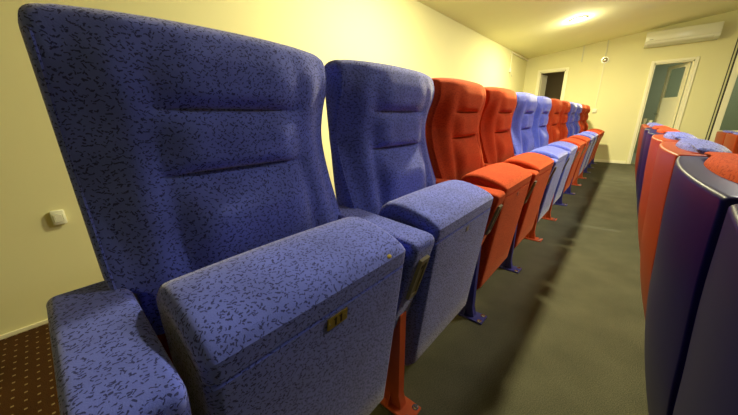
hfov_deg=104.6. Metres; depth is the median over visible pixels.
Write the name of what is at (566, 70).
door frame
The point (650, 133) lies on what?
seat
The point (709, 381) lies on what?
seat
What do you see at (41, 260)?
wall
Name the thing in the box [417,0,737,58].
ceiling
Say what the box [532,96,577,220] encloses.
seat
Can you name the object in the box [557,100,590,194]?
seat
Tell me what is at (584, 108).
seat
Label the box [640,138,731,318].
seat
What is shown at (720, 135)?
seat
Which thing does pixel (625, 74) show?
wall
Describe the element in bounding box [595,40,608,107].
fitting
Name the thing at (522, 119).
seat
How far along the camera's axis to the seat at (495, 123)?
1.95 m
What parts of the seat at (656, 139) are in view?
backrest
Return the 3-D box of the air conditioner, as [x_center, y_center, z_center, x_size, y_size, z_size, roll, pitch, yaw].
[5.598,-3.080,5.119,0.940,0.254,0.214,14,23,39]
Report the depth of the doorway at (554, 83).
8.29 m
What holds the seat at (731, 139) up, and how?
on the floor
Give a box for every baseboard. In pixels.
[0,319,47,339]
[594,159,625,163]
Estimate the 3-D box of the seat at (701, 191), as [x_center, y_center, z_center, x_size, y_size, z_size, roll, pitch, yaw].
[0.896,0.510,0.663,0.484,1.204,0.695,14,23,39]
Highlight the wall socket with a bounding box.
[49,209,67,224]
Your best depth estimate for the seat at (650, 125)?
2.94 m
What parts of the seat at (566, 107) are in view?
backrest, leg, seat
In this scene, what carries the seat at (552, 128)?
on the floor
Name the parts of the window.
pane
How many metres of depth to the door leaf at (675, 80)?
5.63 m
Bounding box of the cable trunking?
[511,51,527,60]
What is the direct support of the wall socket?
attached to the wall at (41, 260)
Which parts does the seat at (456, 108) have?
backrest, leg, armrest, plate, plate, seat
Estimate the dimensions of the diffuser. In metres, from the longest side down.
0.182 x 0.182 x 0.008 m
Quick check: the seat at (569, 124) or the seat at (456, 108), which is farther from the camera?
the seat at (569, 124)
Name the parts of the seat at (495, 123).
backrest, leg, plate, armrest, seat, plate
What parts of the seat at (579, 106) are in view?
backrest, seat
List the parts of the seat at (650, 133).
backrest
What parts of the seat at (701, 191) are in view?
backrest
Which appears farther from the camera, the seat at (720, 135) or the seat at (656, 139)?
the seat at (720, 135)
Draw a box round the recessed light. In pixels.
[569,16,587,22]
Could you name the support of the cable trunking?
attached to the wall at (41, 260)
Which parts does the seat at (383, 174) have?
backrest, armrest, leg, plate, plate, seat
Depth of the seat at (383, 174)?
1.01 m
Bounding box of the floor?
[0,162,648,414]
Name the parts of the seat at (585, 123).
backrest, seat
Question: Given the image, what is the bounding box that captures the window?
[705,39,737,141]
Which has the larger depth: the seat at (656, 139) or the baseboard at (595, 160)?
the baseboard at (595, 160)
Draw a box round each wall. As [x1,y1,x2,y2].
[0,0,526,334]
[523,10,737,161]
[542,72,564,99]
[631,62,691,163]
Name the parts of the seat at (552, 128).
backrest, leg, seat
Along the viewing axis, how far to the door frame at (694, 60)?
5.44 m
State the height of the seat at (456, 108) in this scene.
1.194 m
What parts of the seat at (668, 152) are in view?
backrest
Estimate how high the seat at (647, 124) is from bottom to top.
1.204 m
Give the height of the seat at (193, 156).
1.194 m
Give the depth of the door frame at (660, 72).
7.40 m
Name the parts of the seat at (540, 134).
backrest, leg, armrest, seat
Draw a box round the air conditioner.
[644,21,724,48]
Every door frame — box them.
[535,67,568,100]
[626,56,699,163]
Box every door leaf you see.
[539,75,547,95]
[654,62,690,127]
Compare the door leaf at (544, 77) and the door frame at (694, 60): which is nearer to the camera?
the door frame at (694, 60)
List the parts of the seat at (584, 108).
backrest, seat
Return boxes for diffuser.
[571,17,585,21]
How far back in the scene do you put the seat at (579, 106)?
4.75 m
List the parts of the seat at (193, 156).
armrest, backrest, seat, number plate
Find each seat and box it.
[18,3,404,414]
[324,59,492,414]
[425,78,531,324]
[479,87,553,272]
[511,92,567,241]
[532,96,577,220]
[546,99,584,205]
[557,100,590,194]
[566,102,594,185]
[573,103,597,178]
[578,104,600,172]
[583,105,604,167]
[635,122,658,171]
[635,124,663,179]
[636,125,669,197]
[637,128,679,216]
[638,132,697,250]
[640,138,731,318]
[645,152,737,414]
[673,204,737,414]
[714,130,735,144]
[723,132,737,153]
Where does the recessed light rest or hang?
in the ceiling
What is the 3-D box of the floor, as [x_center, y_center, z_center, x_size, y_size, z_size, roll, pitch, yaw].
[1.174,0.354,2.929,2.425,0.450,10.770,14,23,39]
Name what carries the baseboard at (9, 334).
attached to the wall at (41, 260)
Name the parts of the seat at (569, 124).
backrest, seat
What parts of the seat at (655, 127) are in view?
backrest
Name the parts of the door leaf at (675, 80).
panel, pane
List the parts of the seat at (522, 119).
backrest, leg, plate, armrest, seat, plate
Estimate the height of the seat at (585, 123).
1.194 m

